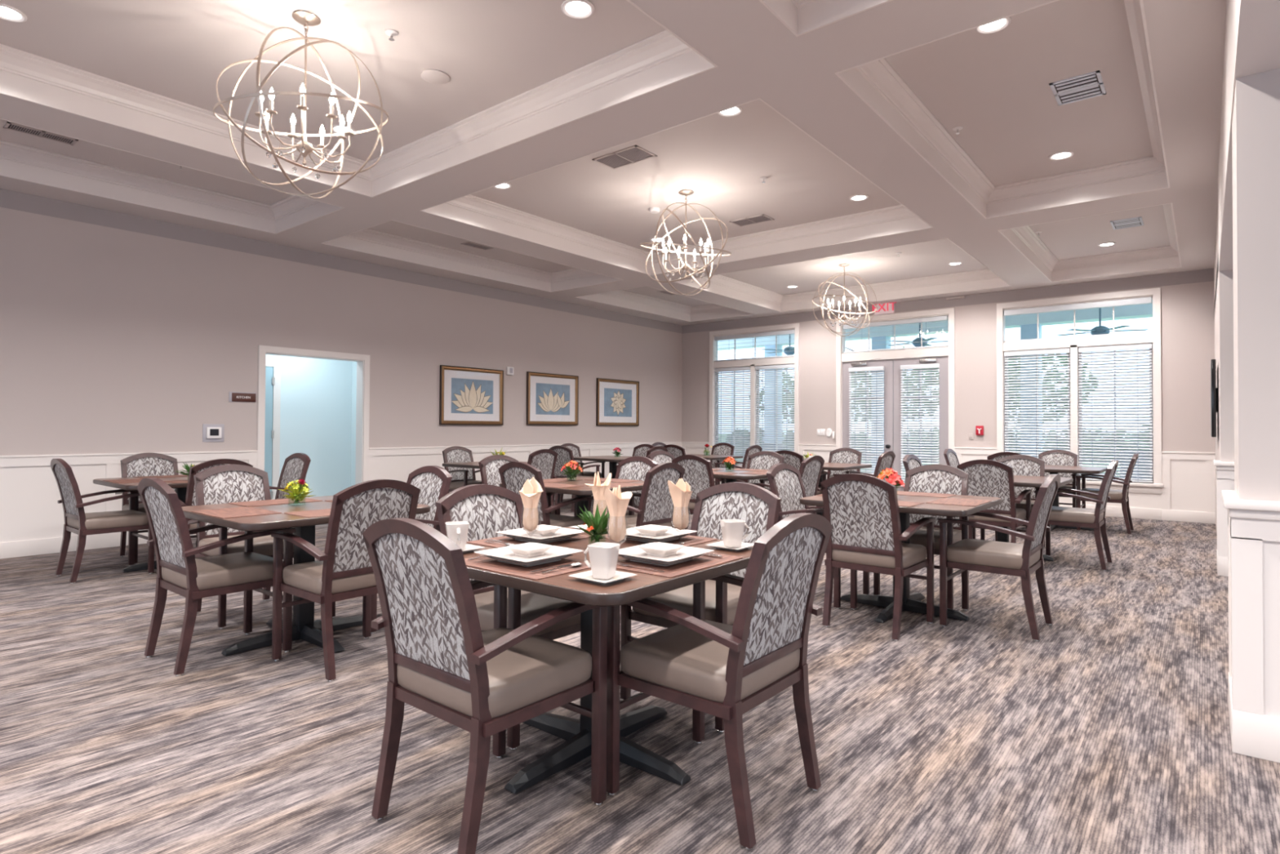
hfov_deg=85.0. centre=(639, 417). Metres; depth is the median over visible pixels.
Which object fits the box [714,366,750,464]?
window blind
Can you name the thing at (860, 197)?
recessed light
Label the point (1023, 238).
trim
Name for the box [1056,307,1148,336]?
ceiling fan
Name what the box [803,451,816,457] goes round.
flower vase
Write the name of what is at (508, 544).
spoon
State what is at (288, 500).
placemat
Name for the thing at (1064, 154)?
recessed light
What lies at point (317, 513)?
placemat
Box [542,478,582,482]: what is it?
placemat
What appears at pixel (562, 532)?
dinner plate
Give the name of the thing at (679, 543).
fork
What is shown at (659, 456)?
armchair
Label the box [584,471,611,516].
napkin
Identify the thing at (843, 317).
chandelier
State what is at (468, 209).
trim
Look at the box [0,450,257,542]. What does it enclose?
trim
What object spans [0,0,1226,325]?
ceiling
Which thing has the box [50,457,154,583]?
armchair
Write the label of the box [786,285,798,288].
recessed light
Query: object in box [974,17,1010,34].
recessed light
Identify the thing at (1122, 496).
armchair
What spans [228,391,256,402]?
kitchen sign
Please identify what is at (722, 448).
armchair
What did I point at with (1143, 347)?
window blind
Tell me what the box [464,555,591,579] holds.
placemat
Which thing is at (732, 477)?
dining table
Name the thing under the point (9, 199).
trim
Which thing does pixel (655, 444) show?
armchair
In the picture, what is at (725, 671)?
armchair
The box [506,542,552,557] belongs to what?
bread bowl
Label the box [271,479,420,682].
armchair
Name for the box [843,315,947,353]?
transom window
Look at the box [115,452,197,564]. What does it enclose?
armchair
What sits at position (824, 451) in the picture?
trim
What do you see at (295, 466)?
armchair
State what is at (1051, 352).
window blind
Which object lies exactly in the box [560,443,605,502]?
armchair
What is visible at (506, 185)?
recessed light
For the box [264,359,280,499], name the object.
door
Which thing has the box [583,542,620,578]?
mug
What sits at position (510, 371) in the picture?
fire alarm strobe
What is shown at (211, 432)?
thermostat
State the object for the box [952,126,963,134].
sprinkler
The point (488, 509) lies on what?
armchair
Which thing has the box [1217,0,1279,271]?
trim
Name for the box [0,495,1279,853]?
floor
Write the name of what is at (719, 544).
saucer
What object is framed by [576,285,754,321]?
trim
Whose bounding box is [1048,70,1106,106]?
ceiling vent
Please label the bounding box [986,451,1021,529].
armchair
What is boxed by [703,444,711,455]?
flower vase
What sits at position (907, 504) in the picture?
placemat
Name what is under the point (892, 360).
door
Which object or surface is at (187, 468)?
flower vase
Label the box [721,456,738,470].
flower vase
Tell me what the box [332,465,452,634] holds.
armchair
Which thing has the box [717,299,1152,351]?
ceiling
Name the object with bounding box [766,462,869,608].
armchair
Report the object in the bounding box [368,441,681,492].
trim
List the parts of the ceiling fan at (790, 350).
motor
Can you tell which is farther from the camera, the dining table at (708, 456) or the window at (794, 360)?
the window at (794, 360)
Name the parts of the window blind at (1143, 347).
ladder cord, ladder cord, rail, ladder cord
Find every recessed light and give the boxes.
[0,3,26,22]
[330,124,355,133]
[494,182,511,189]
[560,0,594,18]
[649,237,665,242]
[717,106,742,116]
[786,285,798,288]
[849,194,868,200]
[947,262,962,265]
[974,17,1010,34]
[1048,151,1074,159]
[1097,242,1115,246]
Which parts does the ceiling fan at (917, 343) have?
blade, blade, motor, down rod, blade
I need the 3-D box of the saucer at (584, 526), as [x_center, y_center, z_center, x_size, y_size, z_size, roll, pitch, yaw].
[-0.220,0.514,3.244,0.156,0.014,0.156,0,-1,39]
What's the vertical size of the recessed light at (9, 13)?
0.011 m
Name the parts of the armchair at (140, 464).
leg, seat, leg, frame, backrest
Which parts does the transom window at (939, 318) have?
rail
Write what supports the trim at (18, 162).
attached to the ceiling at (995, 86)
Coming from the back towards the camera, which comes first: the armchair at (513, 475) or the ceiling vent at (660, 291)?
the ceiling vent at (660, 291)
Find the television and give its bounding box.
[1210,359,1217,436]
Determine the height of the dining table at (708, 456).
0.765 m
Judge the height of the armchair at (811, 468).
0.971 m
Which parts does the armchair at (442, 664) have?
leg, backrest, frame, armrest, leg, seat, seat frame, leg, armrest, leg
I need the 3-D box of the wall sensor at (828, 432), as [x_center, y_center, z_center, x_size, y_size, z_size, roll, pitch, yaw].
[3.450,0.280,12.755,0.120,0.168,0.020,0,-1,39]
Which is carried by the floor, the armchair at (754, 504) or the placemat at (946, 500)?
the armchair at (754, 504)
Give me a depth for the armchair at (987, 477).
6.29 m
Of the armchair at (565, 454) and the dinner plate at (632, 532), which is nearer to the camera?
the dinner plate at (632, 532)
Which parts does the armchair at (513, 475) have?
backrest, frame, leg, armrest, seat, armrest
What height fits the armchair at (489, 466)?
0.971 m
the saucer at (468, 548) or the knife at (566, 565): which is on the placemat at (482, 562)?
the knife at (566, 565)
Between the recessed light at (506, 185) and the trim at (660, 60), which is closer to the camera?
the trim at (660, 60)
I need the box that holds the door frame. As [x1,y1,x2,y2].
[257,345,369,484]
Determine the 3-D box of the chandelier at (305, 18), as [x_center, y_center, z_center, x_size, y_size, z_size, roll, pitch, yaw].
[-2.014,-1.871,4.202,0.954,1.078,0.938,0,-1,19]
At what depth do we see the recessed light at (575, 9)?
4.10 m
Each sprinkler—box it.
[385,29,398,41]
[760,176,767,182]
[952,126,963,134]
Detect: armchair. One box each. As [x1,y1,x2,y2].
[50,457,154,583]
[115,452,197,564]
[137,477,295,676]
[156,458,253,573]
[187,464,293,629]
[269,453,311,499]
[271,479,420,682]
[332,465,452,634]
[362,517,607,853]
[435,484,580,751]
[442,445,481,493]
[478,454,559,515]
[497,461,593,527]
[527,448,557,506]
[549,445,599,512]
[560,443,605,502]
[573,456,657,516]
[586,462,684,528]
[606,512,832,850]
[615,445,667,470]
[617,444,653,463]
[620,481,781,733]
[647,450,693,529]
[652,442,666,446]
[663,444,685,458]
[671,454,742,528]
[710,442,735,484]
[714,444,762,484]
[720,450,784,491]
[750,455,824,514]
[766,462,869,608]
[774,449,826,516]
[810,447,862,513]
[820,473,935,641]
[832,450,895,480]
[873,463,973,608]
[902,453,975,538]
[937,474,1060,641]
[943,448,959,467]
[956,459,1031,542]
[980,454,1045,547]
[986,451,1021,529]
[1034,459,1118,570]
[1038,449,1081,507]
[1075,452,1138,534]
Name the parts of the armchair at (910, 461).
frame, backrest, leg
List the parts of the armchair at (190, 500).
armrest, seat, backrest, frame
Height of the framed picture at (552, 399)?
0.872 m
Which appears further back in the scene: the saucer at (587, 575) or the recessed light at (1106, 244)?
the recessed light at (1106, 244)
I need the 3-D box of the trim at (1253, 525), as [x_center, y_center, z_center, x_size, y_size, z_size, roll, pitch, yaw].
[3.036,0.804,2.429,1.545,0.975,0.580,0,-1,39]
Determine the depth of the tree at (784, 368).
28.95 m
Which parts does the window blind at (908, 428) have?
ladder cord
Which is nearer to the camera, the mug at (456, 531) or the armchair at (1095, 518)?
the mug at (456, 531)
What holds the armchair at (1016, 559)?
on the floor
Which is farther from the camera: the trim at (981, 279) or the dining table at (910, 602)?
the trim at (981, 279)
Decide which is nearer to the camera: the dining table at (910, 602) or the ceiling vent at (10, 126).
the dining table at (910, 602)
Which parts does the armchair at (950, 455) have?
backrest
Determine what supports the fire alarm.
attached to the wall at (1187, 310)
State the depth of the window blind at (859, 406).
12.30 m
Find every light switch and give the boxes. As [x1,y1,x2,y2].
[817,428,825,435]
[968,433,973,439]
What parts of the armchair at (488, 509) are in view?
frame, backrest, leg, seat, seat frame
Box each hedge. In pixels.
[726,428,938,462]
[909,427,1142,461]
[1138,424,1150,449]
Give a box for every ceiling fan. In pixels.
[760,334,794,355]
[889,323,948,346]
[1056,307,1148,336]
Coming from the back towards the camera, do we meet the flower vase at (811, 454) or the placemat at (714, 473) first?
the flower vase at (811, 454)
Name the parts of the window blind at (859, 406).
ladder cord, ladder cord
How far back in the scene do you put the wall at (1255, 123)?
2.69 m
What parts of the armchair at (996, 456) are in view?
backrest, frame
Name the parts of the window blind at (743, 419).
ladder cord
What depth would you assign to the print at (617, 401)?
13.21 m
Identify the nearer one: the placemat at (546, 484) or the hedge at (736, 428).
the placemat at (546, 484)
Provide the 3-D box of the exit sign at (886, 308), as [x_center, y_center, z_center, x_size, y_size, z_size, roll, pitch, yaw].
[4.251,-1.905,12.123,0.419,0.230,0.058,0,-1,39]
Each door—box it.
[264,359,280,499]
[835,307,955,491]
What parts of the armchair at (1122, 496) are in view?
leg, leg, armrest, seat, seat frame, armrest, leg, leg, frame, backrest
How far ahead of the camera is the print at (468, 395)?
10.58 m
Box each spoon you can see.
[484,541,515,546]
[541,562,582,573]
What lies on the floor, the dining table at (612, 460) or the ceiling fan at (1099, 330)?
the dining table at (612, 460)
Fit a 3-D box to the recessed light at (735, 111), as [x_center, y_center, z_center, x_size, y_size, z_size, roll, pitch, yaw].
[0.692,-2.371,5.404,0.196,0.011,0.196,0,-1,39]
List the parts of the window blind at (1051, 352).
ladder cord, ladder cord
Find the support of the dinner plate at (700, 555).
on the placemat at (700, 562)
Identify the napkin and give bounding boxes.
[519,476,542,531]
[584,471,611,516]
[604,484,632,542]
[667,478,692,529]
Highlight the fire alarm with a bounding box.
[975,426,983,435]
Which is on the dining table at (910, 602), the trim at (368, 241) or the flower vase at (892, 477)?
the flower vase at (892, 477)
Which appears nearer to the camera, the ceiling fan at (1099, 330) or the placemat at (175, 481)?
the placemat at (175, 481)
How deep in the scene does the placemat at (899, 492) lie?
5.07 m
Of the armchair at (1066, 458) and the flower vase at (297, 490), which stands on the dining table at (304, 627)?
the flower vase at (297, 490)
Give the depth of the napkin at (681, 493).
2.75 m
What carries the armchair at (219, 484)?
on the floor
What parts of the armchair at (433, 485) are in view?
leg, leg, backrest, armrest, frame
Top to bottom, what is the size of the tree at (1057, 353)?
3.952 m
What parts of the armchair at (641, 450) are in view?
backrest, frame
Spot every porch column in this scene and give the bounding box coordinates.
[761,344,784,442]
[868,335,890,452]
[1017,324,1044,456]
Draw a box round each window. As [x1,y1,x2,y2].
[708,323,799,468]
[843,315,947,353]
[996,287,1163,493]
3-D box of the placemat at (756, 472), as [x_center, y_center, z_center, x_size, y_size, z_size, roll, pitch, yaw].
[1.294,0.589,7.434,0.296,0.002,0.450,0,-1,39]
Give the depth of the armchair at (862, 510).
4.25 m
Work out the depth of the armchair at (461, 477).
9.53 m
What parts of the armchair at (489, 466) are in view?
backrest, frame, leg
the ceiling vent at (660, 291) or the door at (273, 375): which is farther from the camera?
the ceiling vent at (660, 291)
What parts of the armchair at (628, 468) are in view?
leg, seat, backrest, frame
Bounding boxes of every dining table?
[93,476,195,572]
[182,495,430,655]
[442,461,527,468]
[462,525,753,793]
[498,476,644,517]
[573,455,638,478]
[688,453,742,459]
[711,467,768,483]
[799,494,1001,622]
[816,462,871,515]
[997,475,1073,560]
[1044,465,1107,530]
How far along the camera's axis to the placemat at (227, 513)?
3.80 m
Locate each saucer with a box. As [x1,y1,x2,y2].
[462,543,484,552]
[568,569,636,583]
[569,524,605,531]
[705,540,754,551]
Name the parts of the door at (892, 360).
transom sash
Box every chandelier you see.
[213,10,388,198]
[640,189,731,295]
[812,263,877,336]
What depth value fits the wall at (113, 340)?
7.92 m
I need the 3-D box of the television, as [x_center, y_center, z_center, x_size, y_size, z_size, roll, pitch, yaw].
[5.847,-0.175,7.108,0.055,0.740,1.240,0,-1,39]
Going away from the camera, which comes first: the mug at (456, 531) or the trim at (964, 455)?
the mug at (456, 531)
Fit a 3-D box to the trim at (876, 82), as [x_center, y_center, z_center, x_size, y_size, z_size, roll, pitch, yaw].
[2.973,-2.225,5.272,1.520,0.283,3.782,0,-1,39]
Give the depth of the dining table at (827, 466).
9.04 m
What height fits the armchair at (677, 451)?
0.971 m
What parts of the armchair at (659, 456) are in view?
frame, backrest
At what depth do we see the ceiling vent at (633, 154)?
6.35 m
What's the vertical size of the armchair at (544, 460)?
0.971 m
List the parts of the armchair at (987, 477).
leg, backrest, frame, seat, seat frame, leg, armrest, leg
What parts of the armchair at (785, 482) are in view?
frame, backrest, armrest, armrest, leg, leg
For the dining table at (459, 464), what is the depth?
8.88 m
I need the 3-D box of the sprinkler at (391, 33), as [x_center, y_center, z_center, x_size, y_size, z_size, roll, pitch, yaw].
[-1.552,-2.382,4.364,0.080,0.044,0.080,0,-1,39]
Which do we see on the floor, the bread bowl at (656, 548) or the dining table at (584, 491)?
the dining table at (584, 491)
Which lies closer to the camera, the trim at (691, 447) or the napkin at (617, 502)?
the napkin at (617, 502)
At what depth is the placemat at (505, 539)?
2.88 m
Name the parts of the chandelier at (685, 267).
arm, arm, stem, arm, arm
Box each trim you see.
[0,0,718,197]
[0,118,345,234]
[0,188,1213,333]
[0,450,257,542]
[321,219,622,292]
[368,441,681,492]
[420,97,933,275]
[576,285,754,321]
[674,238,1011,311]
[681,441,709,460]
[758,0,893,36]
[798,444,835,479]
[835,0,1169,218]
[954,447,996,465]
[997,202,1181,281]
[1161,451,1215,512]
[1213,459,1234,576]
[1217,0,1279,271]
[1217,249,1234,462]
[1221,489,1279,762]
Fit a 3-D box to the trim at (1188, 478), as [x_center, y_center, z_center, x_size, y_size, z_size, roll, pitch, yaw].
[7.453,0.874,9.498,0.575,0.810,0.028,0,-1,39]
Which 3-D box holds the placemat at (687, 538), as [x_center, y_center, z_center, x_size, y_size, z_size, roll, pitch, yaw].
[0.068,0.517,3.004,0.450,0.002,0.296,0,-1,39]
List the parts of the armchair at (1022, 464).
leg, leg, backrest, frame, seat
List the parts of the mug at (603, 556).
handle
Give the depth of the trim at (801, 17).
3.76 m
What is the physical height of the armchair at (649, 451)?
0.971 m
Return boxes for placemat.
[102,478,142,483]
[133,474,188,478]
[164,480,187,483]
[191,506,281,518]
[227,497,322,506]
[284,508,331,517]
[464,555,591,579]
[466,533,591,547]
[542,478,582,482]
[543,482,582,488]
[584,478,642,482]
[601,533,717,546]
[609,482,643,488]
[616,552,742,577]
[712,471,737,474]
[730,468,768,471]
[738,471,766,474]
[896,490,955,497]
[897,500,924,506]
[925,497,991,506]
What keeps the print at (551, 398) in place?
attached to the framed picture at (552, 399)
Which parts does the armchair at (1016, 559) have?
leg, leg, armrest, seat, seat frame, armrest, leg, frame, backrest, leg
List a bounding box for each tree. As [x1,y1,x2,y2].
[749,368,794,449]
[845,346,938,422]
[1008,353,1098,425]
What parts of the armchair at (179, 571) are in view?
leg, backrest, frame, armrest, leg, seat frame, seat, armrest, leg, leg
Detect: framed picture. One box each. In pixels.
[439,364,503,425]
[526,371,578,425]
[595,377,639,426]
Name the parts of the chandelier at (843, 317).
stem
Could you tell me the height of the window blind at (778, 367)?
1.955 m
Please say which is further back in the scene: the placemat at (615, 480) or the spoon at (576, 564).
the placemat at (615, 480)
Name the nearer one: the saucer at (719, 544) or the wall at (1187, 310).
the saucer at (719, 544)
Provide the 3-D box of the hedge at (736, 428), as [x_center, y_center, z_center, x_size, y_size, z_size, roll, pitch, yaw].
[8.372,1.282,31.795,10.381,1.664,1.694,0,-1,39]
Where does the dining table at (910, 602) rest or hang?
on the floor
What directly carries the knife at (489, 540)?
on the placemat at (505, 539)
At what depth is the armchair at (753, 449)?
11.16 m
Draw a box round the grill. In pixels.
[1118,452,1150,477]
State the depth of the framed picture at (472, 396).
10.56 m
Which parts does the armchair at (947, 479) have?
leg, backrest, seat, frame, seat frame, leg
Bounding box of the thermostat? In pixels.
[202,423,224,441]
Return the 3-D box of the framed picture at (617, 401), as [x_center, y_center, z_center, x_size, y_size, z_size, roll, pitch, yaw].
[-0.407,-0.279,13.215,0.041,0.871,1.198,0,-1,39]
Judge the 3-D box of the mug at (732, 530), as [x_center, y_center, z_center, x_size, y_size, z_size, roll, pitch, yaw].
[0.380,0.459,2.768,0.114,0.101,0.086,1,-1,-15]
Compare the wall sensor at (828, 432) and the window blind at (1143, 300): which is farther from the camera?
the wall sensor at (828, 432)
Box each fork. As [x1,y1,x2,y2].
[467,555,486,559]
[617,560,664,572]
[672,538,704,544]
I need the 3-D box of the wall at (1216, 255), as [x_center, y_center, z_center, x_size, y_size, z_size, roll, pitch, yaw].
[6.540,-0.320,7.803,0.150,3.418,3.847,0,-1,39]
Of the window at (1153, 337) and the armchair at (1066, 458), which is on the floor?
the armchair at (1066, 458)
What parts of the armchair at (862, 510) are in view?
leg, leg, backrest, frame, seat frame, seat, leg, armrest, leg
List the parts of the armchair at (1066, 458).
backrest, frame, seat, leg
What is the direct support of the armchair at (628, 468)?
on the floor
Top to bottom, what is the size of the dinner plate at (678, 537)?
0.017 m
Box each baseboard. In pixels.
[0,493,591,559]
[714,478,1215,524]
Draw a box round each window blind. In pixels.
[714,329,794,361]
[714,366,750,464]
[755,364,794,451]
[848,366,884,474]
[900,363,939,486]
[1004,296,1151,315]
[1004,347,1070,457]
[1078,342,1152,482]
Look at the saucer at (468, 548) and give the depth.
2.68 m
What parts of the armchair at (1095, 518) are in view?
leg, armrest, seat, seat frame, armrest, leg, frame, leg, backrest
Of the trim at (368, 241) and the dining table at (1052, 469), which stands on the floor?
the dining table at (1052, 469)
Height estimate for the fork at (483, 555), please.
0.009 m
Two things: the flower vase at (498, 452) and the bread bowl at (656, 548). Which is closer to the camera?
the bread bowl at (656, 548)
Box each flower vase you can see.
[175,462,201,479]
[278,479,316,504]
[490,448,506,454]
[560,460,583,480]
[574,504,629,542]
[612,447,622,457]
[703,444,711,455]
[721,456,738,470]
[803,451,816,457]
[875,467,906,488]
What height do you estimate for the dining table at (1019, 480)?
0.765 m
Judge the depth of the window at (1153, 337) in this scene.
10.32 m
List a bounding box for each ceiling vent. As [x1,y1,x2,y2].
[3,121,78,145]
[460,241,493,250]
[592,145,657,169]
[657,290,676,295]
[728,213,774,226]
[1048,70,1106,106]
[1110,216,1143,230]
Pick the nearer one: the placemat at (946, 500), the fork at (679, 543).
the fork at (679, 543)
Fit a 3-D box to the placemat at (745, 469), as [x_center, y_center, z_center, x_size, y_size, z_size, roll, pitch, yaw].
[1.238,0.596,7.962,0.450,0.002,0.296,0,-1,39]
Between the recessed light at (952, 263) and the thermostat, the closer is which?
the thermostat
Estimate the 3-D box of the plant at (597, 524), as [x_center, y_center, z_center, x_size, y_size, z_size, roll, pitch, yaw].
[-0.143,0.428,2.749,0.190,0.169,0.210,0,-1,15]
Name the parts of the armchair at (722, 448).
backrest, frame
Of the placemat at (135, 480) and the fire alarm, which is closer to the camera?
the placemat at (135, 480)
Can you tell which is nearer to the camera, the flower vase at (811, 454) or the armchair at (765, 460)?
the armchair at (765, 460)
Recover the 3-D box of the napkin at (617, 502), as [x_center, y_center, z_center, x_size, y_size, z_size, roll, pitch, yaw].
[-0.070,0.339,2.473,0.093,0.199,0.126,0,-1,39]
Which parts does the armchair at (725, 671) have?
leg, armrest, leg, seat frame, seat, leg, armrest, frame, backrest, leg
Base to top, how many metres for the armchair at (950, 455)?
0.971 m
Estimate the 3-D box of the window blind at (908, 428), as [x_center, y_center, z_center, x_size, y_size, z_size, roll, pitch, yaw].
[4.702,0.142,11.739,0.625,2.070,0.065,0,-1,39]
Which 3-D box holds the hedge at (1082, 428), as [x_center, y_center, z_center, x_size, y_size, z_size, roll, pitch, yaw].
[17.611,1.287,32.061,10.387,1.776,1.708,0,-1,39]
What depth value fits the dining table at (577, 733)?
2.48 m
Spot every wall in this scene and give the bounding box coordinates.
[0,207,682,455]
[266,354,356,497]
[681,280,1215,483]
[1213,200,1219,533]
[1231,68,1279,501]
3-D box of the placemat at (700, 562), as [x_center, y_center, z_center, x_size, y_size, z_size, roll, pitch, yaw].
[0.123,0.510,2.477,0.296,0.002,0.450,0,-1,39]
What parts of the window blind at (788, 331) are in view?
rail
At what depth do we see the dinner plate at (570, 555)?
2.40 m
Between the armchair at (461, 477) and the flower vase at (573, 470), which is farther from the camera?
the armchair at (461, 477)
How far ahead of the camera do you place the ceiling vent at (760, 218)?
8.26 m
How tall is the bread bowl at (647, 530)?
0.030 m
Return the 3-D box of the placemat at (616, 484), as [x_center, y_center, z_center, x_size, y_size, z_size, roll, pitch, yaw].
[-0.186,0.556,5.750,0.296,0.002,0.450,0,-1,39]
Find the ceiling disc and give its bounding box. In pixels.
[420,69,449,84]
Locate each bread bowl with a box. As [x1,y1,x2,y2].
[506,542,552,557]
[522,524,561,536]
[633,524,672,536]
[638,542,684,556]
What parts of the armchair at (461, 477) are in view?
armrest, frame, backrest, seat, leg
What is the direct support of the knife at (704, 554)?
on the placemat at (700, 562)
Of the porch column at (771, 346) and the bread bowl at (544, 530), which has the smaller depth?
the bread bowl at (544, 530)
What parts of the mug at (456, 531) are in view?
handle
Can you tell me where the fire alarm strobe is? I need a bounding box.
[506,366,514,375]
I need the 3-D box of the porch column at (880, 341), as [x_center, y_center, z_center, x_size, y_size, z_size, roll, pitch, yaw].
[5.315,-0.137,15.387,0.420,3.300,0.420,0,-1,39]
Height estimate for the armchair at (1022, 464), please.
0.971 m
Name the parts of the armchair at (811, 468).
armrest, backrest, frame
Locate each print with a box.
[451,377,493,413]
[535,382,569,415]
[604,387,631,417]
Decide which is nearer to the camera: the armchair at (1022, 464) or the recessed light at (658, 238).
the armchair at (1022, 464)
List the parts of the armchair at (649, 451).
frame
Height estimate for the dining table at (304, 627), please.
0.765 m
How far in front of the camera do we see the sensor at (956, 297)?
11.38 m
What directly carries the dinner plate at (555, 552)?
on the dinner plate at (570, 555)
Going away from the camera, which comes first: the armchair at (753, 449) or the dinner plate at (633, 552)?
the dinner plate at (633, 552)
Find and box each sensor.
[826,428,831,437]
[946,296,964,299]
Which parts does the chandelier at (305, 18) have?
arm, arm, arm, arm, arm, stem, chain, arm, arm, arm, arm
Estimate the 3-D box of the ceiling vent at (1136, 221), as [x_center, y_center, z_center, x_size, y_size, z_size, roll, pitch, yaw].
[5.785,-2.304,8.293,0.300,0.008,0.420,0,-1,39]
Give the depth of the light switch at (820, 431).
12.85 m
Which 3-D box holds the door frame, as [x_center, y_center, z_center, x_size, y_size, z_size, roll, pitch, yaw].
[-4.107,0.254,8.783,0.184,2.185,1.400,0,-1,39]
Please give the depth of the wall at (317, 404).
10.26 m
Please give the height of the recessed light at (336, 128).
0.011 m
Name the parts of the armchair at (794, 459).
frame, backrest, seat, leg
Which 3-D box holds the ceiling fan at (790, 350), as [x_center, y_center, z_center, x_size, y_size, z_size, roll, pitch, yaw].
[3.272,-1.811,15.192,1.292,0.960,1.247,0,-1,39]
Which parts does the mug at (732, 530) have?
handle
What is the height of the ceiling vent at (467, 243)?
0.008 m
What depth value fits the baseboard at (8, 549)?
6.74 m
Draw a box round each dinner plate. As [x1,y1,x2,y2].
[474,542,583,564]
[484,554,573,566]
[496,527,584,541]
[505,534,578,543]
[618,542,714,563]
[618,554,703,566]
[624,534,688,542]
[625,527,697,540]
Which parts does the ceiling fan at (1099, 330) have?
blade, blade, down rod, motor, blade, blade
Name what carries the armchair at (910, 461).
on the floor
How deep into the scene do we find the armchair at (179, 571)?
3.64 m
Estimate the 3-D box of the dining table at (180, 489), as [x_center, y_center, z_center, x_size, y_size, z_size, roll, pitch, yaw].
[-4.071,0.926,6.200,1.070,0.765,1.070,0,-1,39]
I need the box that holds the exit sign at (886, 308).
[872,302,896,315]
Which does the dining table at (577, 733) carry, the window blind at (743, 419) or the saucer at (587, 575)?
the saucer at (587, 575)
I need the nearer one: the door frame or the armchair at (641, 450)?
the door frame
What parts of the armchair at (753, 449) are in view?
leg, armrest, frame, backrest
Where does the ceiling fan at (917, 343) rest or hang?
hanging from the ceiling at (1145, 310)
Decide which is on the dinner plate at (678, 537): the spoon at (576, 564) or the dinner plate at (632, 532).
the dinner plate at (632, 532)
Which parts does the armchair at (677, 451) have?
backrest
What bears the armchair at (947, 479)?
on the floor
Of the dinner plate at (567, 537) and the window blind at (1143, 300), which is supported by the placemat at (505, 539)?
the dinner plate at (567, 537)
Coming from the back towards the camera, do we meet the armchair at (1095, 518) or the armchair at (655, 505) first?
the armchair at (1095, 518)
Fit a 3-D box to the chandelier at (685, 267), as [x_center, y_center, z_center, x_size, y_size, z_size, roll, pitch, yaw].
[0.477,-1.813,7.279,0.954,1.078,0.938,1,-1,-33]
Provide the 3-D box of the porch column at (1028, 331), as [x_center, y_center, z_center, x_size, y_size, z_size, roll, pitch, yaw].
[7.592,-0.151,13.544,0.420,3.300,0.420,0,-1,39]
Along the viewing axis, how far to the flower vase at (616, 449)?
11.14 m
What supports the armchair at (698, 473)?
on the floor
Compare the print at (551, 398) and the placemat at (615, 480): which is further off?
the print at (551, 398)
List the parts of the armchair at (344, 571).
leg, armrest, leg, seat frame, seat, leg, frame, backrest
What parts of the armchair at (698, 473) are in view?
seat, backrest, frame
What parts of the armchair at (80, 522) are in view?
leg, backrest, frame, leg, armrest, seat frame, seat, armrest, leg, leg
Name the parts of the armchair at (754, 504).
leg, seat frame, seat, leg, backrest, frame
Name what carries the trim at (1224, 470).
attached to the wall at (1216, 255)
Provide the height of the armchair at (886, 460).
0.971 m
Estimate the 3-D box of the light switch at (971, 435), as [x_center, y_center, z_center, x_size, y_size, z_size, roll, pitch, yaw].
[5.325,0.303,11.236,0.065,0.100,0.020,0,-1,39]
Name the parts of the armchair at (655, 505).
leg, armrest, leg, armrest, seat, frame, backrest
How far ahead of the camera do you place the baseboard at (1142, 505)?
9.76 m
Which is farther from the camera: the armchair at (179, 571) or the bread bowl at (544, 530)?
the armchair at (179, 571)
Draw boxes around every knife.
[486,538,517,544]
[529,561,579,573]
[702,553,722,558]
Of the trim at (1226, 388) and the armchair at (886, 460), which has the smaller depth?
the trim at (1226, 388)
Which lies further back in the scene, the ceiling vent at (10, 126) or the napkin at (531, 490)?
the ceiling vent at (10, 126)
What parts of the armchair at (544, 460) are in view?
frame, backrest, leg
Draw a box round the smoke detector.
[648,207,660,213]
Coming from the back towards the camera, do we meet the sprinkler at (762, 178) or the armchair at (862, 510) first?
the sprinkler at (762, 178)
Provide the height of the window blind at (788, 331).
0.505 m
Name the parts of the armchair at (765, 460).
leg, backrest, armrest, frame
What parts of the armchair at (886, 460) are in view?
armrest, frame, backrest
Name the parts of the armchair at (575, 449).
leg, frame, backrest, leg, seat, armrest, leg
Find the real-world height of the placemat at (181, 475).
0.002 m
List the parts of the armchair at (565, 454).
backrest, frame, leg, armrest, leg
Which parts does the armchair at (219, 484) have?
armrest, leg, leg, frame, backrest, seat frame, seat, leg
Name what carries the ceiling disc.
attached to the ceiling at (995, 86)
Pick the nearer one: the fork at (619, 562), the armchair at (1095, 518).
the fork at (619, 562)
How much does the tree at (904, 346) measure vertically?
4.057 m
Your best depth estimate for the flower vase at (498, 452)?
9.36 m
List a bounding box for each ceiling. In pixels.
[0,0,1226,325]
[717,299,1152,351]
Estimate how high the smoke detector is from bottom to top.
0.042 m
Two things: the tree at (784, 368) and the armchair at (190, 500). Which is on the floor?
the armchair at (190, 500)
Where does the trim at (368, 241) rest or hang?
attached to the ceiling at (995, 86)
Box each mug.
[444,520,469,550]
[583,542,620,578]
[720,519,749,547]
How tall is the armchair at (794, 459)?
0.971 m
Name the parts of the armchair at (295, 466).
armrest, backrest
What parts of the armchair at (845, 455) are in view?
backrest, frame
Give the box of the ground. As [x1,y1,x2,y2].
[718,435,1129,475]
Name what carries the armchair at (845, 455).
on the floor

